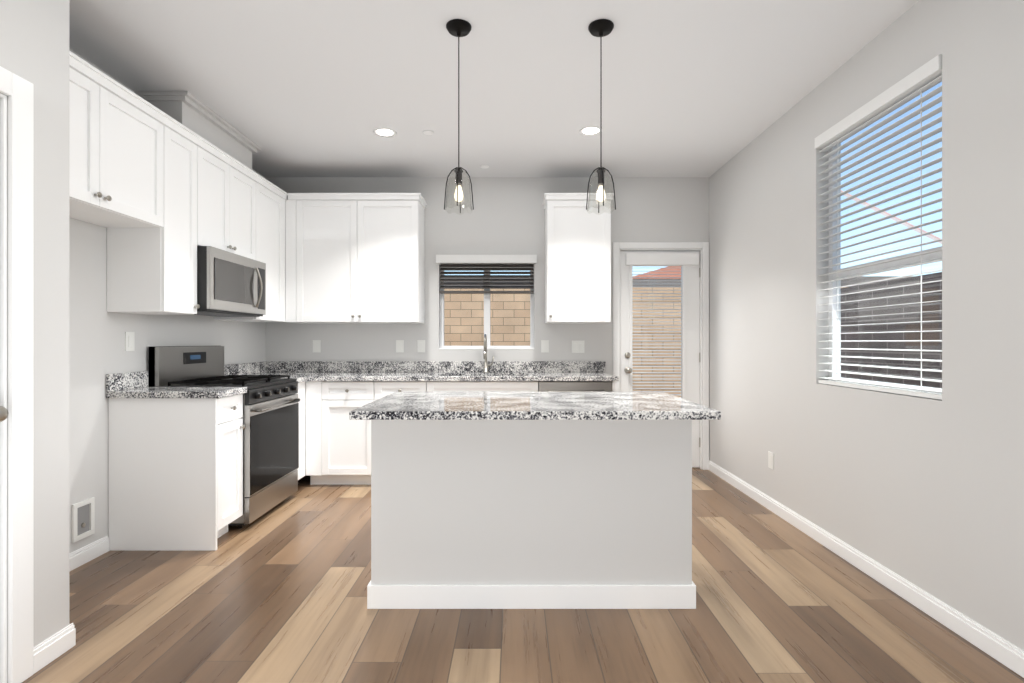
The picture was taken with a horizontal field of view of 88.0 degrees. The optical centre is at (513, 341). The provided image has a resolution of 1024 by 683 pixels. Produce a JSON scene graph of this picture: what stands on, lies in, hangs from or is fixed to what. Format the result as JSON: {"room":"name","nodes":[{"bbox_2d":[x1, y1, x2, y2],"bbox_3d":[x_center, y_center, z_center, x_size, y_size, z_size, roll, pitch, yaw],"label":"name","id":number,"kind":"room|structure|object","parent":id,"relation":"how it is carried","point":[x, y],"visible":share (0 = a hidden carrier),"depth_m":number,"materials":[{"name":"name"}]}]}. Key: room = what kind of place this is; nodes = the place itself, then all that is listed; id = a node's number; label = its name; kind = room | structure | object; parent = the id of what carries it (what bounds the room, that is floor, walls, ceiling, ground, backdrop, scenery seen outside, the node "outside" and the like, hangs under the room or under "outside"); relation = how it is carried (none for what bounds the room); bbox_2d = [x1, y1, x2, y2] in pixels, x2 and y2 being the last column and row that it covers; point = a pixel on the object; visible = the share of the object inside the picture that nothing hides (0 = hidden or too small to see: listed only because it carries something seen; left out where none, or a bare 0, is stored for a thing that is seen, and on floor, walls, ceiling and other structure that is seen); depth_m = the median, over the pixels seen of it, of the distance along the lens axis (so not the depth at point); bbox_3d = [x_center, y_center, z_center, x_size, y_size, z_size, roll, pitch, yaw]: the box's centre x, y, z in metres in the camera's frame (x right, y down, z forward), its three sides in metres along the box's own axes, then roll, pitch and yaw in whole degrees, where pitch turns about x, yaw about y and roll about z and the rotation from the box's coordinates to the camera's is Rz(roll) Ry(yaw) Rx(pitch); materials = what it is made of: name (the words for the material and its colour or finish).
{"room":"kitchen","nodes":[
{"label":"kitchen","id":0,"kind":"room"},
{"bbox_2d":[0,406,8,421],"bbox_3d":[-1.740,0.179,1.423,0.111,2.018,0.776,0,0,0],"label":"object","id":1,"kind":"structure","parent":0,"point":[4,413],"depth_m":1.75,"materials":[{"name":"silver"}]},
{"bbox_2d":[0,0,68,682],"bbox_3d":[-2.045,-0.170,0.240,0.600,2.740,3.680,0,0,0],"label":"wall","id":2,"kind":"structure","parent":0,"point":[34,42],"depth_m":1.99,"materials":[{"name":"white paint"}]},
{"bbox_2d":[0,66,33,682],"bbox_3d":[-1.807,0.136,1.423,0.156,2.128,0.972,0,0,0],"label":"door frame","id":3,"kind":"structure","parent":2,"relation":"attached to","point":[17,90],"depth_m":1.84,"materials":[{"name":"white wood"}]},
{"bbox_2d":[34,623,75,659],"bbox_3d":[-2.016,1.155,2.078,0.569,0.090,0.036,0,0,0],"label":"baseboard","id":4,"kind":"structure","parent":2,"relation":"attached to","point":[59,643],"depth_m":2.01,"materials":[{"name":"white wood"}]},
{"bbox_2d":[69,48,265,552],"bbox_3d":[-2.400,-0.170,3.525,0.140,2.740,2.890,0,0,0],"label":"wall","id":5,"kind":"structure","parent":0,"point":[97,351],"depth_m":2.98,"materials":[{"name":"white paint"}]},
{"bbox_2d":[72,497,94,542],"bbox_3d":[-2.324,0.960,2.860,0.011,0.200,0.140,0,0,0],"label":"outlet box","id":6,"kind":"object","parent":5,"relation":"attached to","point":[83,519],"depth_m":2.86,"materials":[{"name":"white plastic"}]},
{"bbox_2d":[69,535,108,571],"bbox_3d":[-2.323,1.155,2.558,0.014,0.090,0.955,0,0,0],"label":"baseboard","id":7,"kind":"structure","parent":5,"relation":"attached to","point":[93,550],"depth_m":2.88,"materials":[{"name":"white wood"}]},
{"bbox_2d":[69,50,168,229],"bbox_3d":[-2.165,-0.973,2.561,0.327,0.645,0.938,0,0,0],"label":"upper cabinet","id":8,"kind":"object","parent":5,"relation":"attached to","point":[163,185],"depth_m":2.68,"materials":[{"name":"white wood"}]},
{"bbox_2d":[125,332,134,350],"bbox_3d":[-2.326,0.000,3.210,0.007,0.115,0.072,0,0,0],"label":"electrical outlet plate","id":9,"kind":"object","parent":5,"relation":"attached to","point":[129,336],"depth_m":3.21,"materials":[{"name":"white plastic"}]},
{"bbox_2d":[102,114,204,314],"bbox_3d":[-2.165,-0.732,3.190,0.327,1.125,0.438,0,0,0],"label":"upper cabinet","id":10,"kind":"object","parent":5,"relation":"attached to","point":[151,271],"depth_m":3.11,"materials":[{"name":"white wood"}]},
{"bbox_2d":[137,91,256,169],"bbox_3d":[-2.195,-1.417,3.730,0.268,0.243,0.880,0,0,0],"label":"soffit","id":11,"kind":"object","parent":5,"relation":"attached to","point":[186,109],"depth_m":3.50,"materials":[{"name":"white paint"}]},
{"bbox_2d":[205,138,256,260],"bbox_3d":[-2.165,-0.953,3.730,0.327,0.685,0.760,0,0,0],"label":"upper cabinet","id":12,"kind":"object","parent":5,"relation":"attached to","point":[230,186],"depth_m":3.73,"materials":[{"name":"white wood"}]},
{"bbox_2d":[194,246,265,316],"bbox_3d":[-2.099,-0.398,3.730,0.455,0.414,0.754,0,0,0],"label":"microwave","id":13,"kind":"object","parent":12,"relation":"attached to","point":[229,284],"visible":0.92,"depth_m":3.59,"materials":[{"name":"silver metal"}]},
{"bbox_2d":[214,174,286,321],"bbox_3d":[-2.165,-0.732,4.346,0.327,1.125,0.589,0,0,0],"label":"upper cabinet","id":14,"kind":"object","parent":5,"relation":"attached to","point":[271,199],"depth_m":4.40,"materials":[{"name":"white wood"}]},
{"bbox_2d":[266,177,708,468],"bbox_3d":[-0.250,-0.170,5.040,4.440,2.740,0.140,0,0,0],"label":"wall","id":15,"kind":"structure","parent":0,"point":[506,216],"depth_m":4.97,"materials":[{"name":"white paint"}]},
{"bbox_2d":[313,340,320,351],"bbox_3d":[-1.850,0.045,4.966,0.072,0.115,0.008,0,0,0],"label":"electrical outlet plate","id":16,"kind":"object","parent":15,"relation":"attached to","point":[316,343],"depth_m":4.96,"materials":[{"name":"white plastic"}]},
{"bbox_2d":[294,193,425,322],"bbox_3d":[-1.375,-0.733,4.804,1.070,1.124,0.327,0,0,0],"label":"upper cabinet","id":17,"kind":"object","parent":15,"relation":"attached to","point":[354,257],"depth_m":4.65,"materials":[{"name":"white wood"}]},
{"bbox_2d":[396,340,403,351],"bbox_3d":[-1.070,0.045,4.966,0.072,0.115,0.008,0,0,0],"label":"electrical outlet plate","id":18,"kind":"object","parent":15,"relation":"attached to","point":[399,343],"depth_m":4.96,"materials":[{"name":"white plastic"}]},
{"bbox_2d":[417,340,424,351],"bbox_3d":[-0.870,0.045,4.966,0.072,0.115,0.008,0,0,0],"label":"electrical outlet plate","id":19,"kind":"object","parent":15,"relation":"attached to","point":[420,343],"depth_m":4.96,"materials":[{"name":"white plastic"}]},
{"bbox_2d":[436,255,536,348],"bbox_3d":[-0.258,-0.365,5.005,0.935,0.880,0.180,0,0,0],"label":"kitchen window","id":20,"kind":"structure","parent":15,"relation":"in","point":[486,265],"depth_m":5.01,"materials":[{"name":"white plastic"}]},
{"bbox_2d":[541,340,548,351],"bbox_3d":[0.290,0.045,4.966,0.072,0.115,0.008,0,0,0],"label":"electrical outlet plate","id":21,"kind":"object","parent":15,"relation":"attached to","point":[544,343],"depth_m":4.96,"materials":[{"name":"white plastic"}]},
{"bbox_2d":[542,193,613,322],"bbox_3d":[0.570,-0.733,4.804,0.560,1.124,0.327,0,0,0],"label":"upper cabinet","id":22,"kind":"object","parent":15,"relation":"attached to","point":[577,239],"depth_m":4.65,"materials":[{"name":"white wood"}]},
{"bbox_2d":[572,341,583,352],"bbox_3d":[0.600,0.050,4.966,0.118,0.115,0.008,0,0,0],"label":"electrical outlet plate","id":23,"kind":"object","parent":15,"relation":"attached to","point":[577,346],"depth_m":4.96,"materials":[{"name":"white plastic"}]},
{"bbox_2d":[620,251,699,466],"bbox_3d":[1.378,0.167,4.976,0.756,2.043,0.137,0,0,0],"label":"patio door","id":24,"kind":"structure","parent":15,"relation":"in","point":[688,262],"depth_m":5.00,"materials":[{"name":"white"}]},
{"bbox_2d":[613,242,708,469],"bbox_3d":[1.375,0.136,5.032,0.896,2.128,0.156,0,0,0],"label":"door frame","id":25,"kind":"structure","parent":15,"relation":"attached to","point":[701,247],"depth_m":4.95,"materials":[{"name":"white wood"}]},
{"bbox_2d":[69,0,918,176],"bbox_3d":[-0.250,-1.590,1.685,4.440,0.100,6.850,0,0,0],"label":"ceiling","id":26,"kind":"structure","parent":0,"point":[326,88],"depth_m":3.03,"materials":[{"name":"white paint"}]},
{"bbox_2d":[373,128,396,136],"bbox_3d":[-0.950,-1.538,3.900,0.169,0.004,0.169,0,0,-39],"label":"recessed light","id":27,"kind":"object","parent":26,"relation":"in","point":[383,132],"depth_m":3.90,"materials":[{"name":"white plastic"}]},
{"bbox_2d":[423,130,433,134],"bbox_3d":[-0.630,-1.536,3.900,0.079,0.008,0.079,0,0,-9],"label":"sprinkler","id":28,"kind":"object","parent":26,"relation":"attached to","point":[427,132],"depth_m":3.88,"materials":[{"name":"white"}]},
{"bbox_2d":[444,19,473,213],"bbox_3d":[-0.270,-1.087,2.590,0.146,0.905,0.147,0,0,0],"label":"pendant light","id":29,"kind":"object","parent":26,"relation":"hanging from","point":[458,28],"visible":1,"depth_m":2.58,"materials":[{"name":"black metal"}]},
{"bbox_2d":[579,126,599,135],"bbox_3d":[0.560,-1.538,3.870,0.169,0.004,0.169,0,0,-6],"label":"recessed light","id":30,"kind":"object","parent":26,"relation":"in","point":[586,131],"depth_m":3.86,"materials":[{"name":"white plastic"}]},
{"bbox_2d":[586,19,615,213],"bbox_3d":[0.425,-1.087,2.590,0.146,0.905,0.147,0,0,0],"label":"pendant light","id":31,"kind":"object","parent":26,"relation":"hanging from","point":[600,28],"visible":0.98,"depth_m":2.59,"materials":[{"name":"black metal"}]},
{"bbox_2d":[22,467,1023,682],"bbox_3d":[-0.250,1.230,1.685,4.440,0.060,6.850,0,0,0],"label":"floor","id":32,"kind":"structure","parent":0,"point":[277,593],"depth_m":2.25,"materials":[{"name":"wood"}]},
{"bbox_2d":[108,394,245,550],"bbox_3d":[-2.019,0.763,3.194,0.616,0.874,0.308,0,0,0],"label":"base cabinet","id":33,"kind":"object","parent":32,"relation":"on","point":[175,474],"depth_m":3.04,"materials":[{"name":"white wood"}]},
{"bbox_2d":[106,369,249,397],"bbox_3d":[-2.006,0.255,3.183,0.642,0.138,0.328,0,0,0],"label":"countertop","id":34,"kind":"structure","parent":33,"relation":"on","point":[128,385],"depth_m":3.09,"materials":[{"name":"stone"}]},
{"bbox_2d":[149,346,300,528],"bbox_3d":[-1.967,0.616,3.730,0.690,1.168,0.756,0,0,0],"label":"range","id":35,"kind":"object","parent":32,"relation":"on","point":[270,417],"visible":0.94,"depth_m":3.60,"materials":[{"name":"silver metal"}]},
{"bbox_2d":[296,382,304,479],"bbox_3d":[-2.019,0.763,4.231,0.616,0.874,0.237,0,0,0],"label":"base cabinet","id":36,"kind":"object","parent":32,"relation":"on","point":[301,386],"depth_m":4.27,"materials":[{"name":"white wood"}]},
{"bbox_2d":[224,361,309,382],"bbox_3d":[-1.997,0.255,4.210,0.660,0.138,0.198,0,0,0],"label":"countertop","id":37,"kind":"structure","parent":36,"relation":"on","point":[300,370],"depth_m":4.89,"materials":[{"name":"stone"}]},
{"bbox_2d":[318,381,381,484],"bbox_3d":[-1.335,0.763,4.659,0.488,0.874,0.616,0,0,0],"label":"base cabinet","id":38,"kind":"object","parent":32,"relation":"on","point":[338,446],"depth_m":4.36,"materials":[{"name":"white wood"}]},
{"bbox_2d":[310,361,618,380],"bbox_3d":[-0.736,0.255,4.639,3.182,0.138,0.657,0,0,0],"label":"countertop","id":39,"kind":"structure","parent":38,"relation":"on","point":[319,370],"depth_m":4.95,"materials":[{"name":"stone"}]},
{"bbox_2d":[483,334,493,372],"bbox_3d":[-0.236,0.107,4.817,0.104,0.355,0.212,0,0,0],"label":"faucet","id":40,"kind":"object","parent":39,"relation":"on","point":[486,365],"visible":1,"depth_m":4.88,"materials":[{"name":"silver metal"}]},
{"bbox_2d":[382,381,445,397],"bbox_3d":[-0.934,0.763,4.659,0.550,0.874,0.616,0,0,0],"label":"base cabinet","id":41,"kind":"object","parent":32,"relation":"on","point":[388,387],"depth_m":4.35,"materials":[{"name":"white wood"}]},
{"bbox_2d":[367,420,695,608],"bbox_3d":[0.079,0.760,2.649,1.476,0.880,0.700,0,0,0],"label":"kitchen island","id":42,"kind":"object","parent":32,"relation":"on","point":[531,500],"depth_m":2.39,"materials":[{"name":"white paint"}]},
{"bbox_2d":[349,392,720,419],"bbox_3d":[0.086,0.303,2.592,1.520,0.034,0.855,0,0,0],"label":"island countertop","id":43,"kind":"structure","parent":42,"relation":"on","point":[398,405],"depth_m":2.30,"materials":[{"name":"stone"}]},
{"bbox_2d":[538,381,611,391],"bbox_3d":[0.504,0.759,4.635,0.600,0.858,0.630,0,0,0],"label":"dishwasher","id":44,"kind":"object","parent":32,"relation":"on","point":[574,386],"visible":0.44,"depth_m":4.36,"materials":[{"name":"silver metal"}]},
{"bbox_2d":[709,0,1023,650],"bbox_3d":[1.900,-0.170,1.685,0.140,2.740,6.570,0,0,0],"label":"wall","id":45,"kind":"structure","parent":0,"point":[925,494],"depth_m":2.48,"materials":[{"name":"white paint"}]},
{"bbox_2d":[768,451,773,469],"bbox_3d":[1.826,0.845,3.770,0.007,0.115,0.072,0,0,0],"label":"electrical outlet plate","id":46,"kind":"object","parent":45,"relation":"attached to","point":[770,455],"depth_m":3.76,"materials":[{"name":"white plastic"}]},
{"bbox_2d":[708,460,1023,677],"bbox_3d":[1.822,1.155,1.685,0.016,0.090,6.570,0,0,0],"label":"baseboard","id":47,"kind":"structure","parent":45,"relation":"attached to","point":[1006,653],"depth_m":2.50,"materials":[{"name":"white wood"}]},
{"bbox_2d":[815,55,941,399],"bbox_3d":[1.887,-0.487,2.739,0.137,1.485,0.945,0,0,0],"label":"window blind","id":48,"kind":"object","parent":45,"relation":"in","point":[917,82],"depth_m":2.70,"materials":[{"name":"white plastic"}]},
{"label":"outside","id":49,"kind":"structure","parent":0,"visible":0},
{"bbox_3d":[1.000,1.550,3.000,20.000,0.100,22.000,0,0,0],"label":"ground","id":50,"kind":"structure","parent":49,"visible":0},
{"bbox_2d":[444,287,845,396],"bbox_3d":[1.000,0.340,8.070,16.000,2.320,0.200,0,0,0],"label":"brick wall","id":51,"kind":"structure","parent":50,"relation":"on","point":[494,314],"depth_m":7.97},
{"bbox_2d":[444,266,912,286],"bbox_3d":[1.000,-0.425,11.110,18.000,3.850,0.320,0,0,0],"label":"house","id":52,"kind":"structure","parent":50,"relation":"on","point":[857,279],"depth_m":10.97,"materials":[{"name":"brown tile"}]},
{"bbox_2d":[841,272,941,388],"bbox_3d":[3.480,0.475,0.985,0.200,2.050,13.970,0,0,0],"label":"blockwall side","id":53,"kind":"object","parent":50,"relation":"on","point":[902,318],"depth_m":4.71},
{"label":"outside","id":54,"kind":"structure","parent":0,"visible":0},
{"bbox_2d":[841,190,941,243],"bbox_3d":[5.850,-2.099,8.500,0.040,2.518,4.200,0,0,0],"label":"rake","id":55,"kind":"object","parent":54,"point":[906,224],"depth_m":8.06,"materials":[{"name":"white paint"}]}
]}

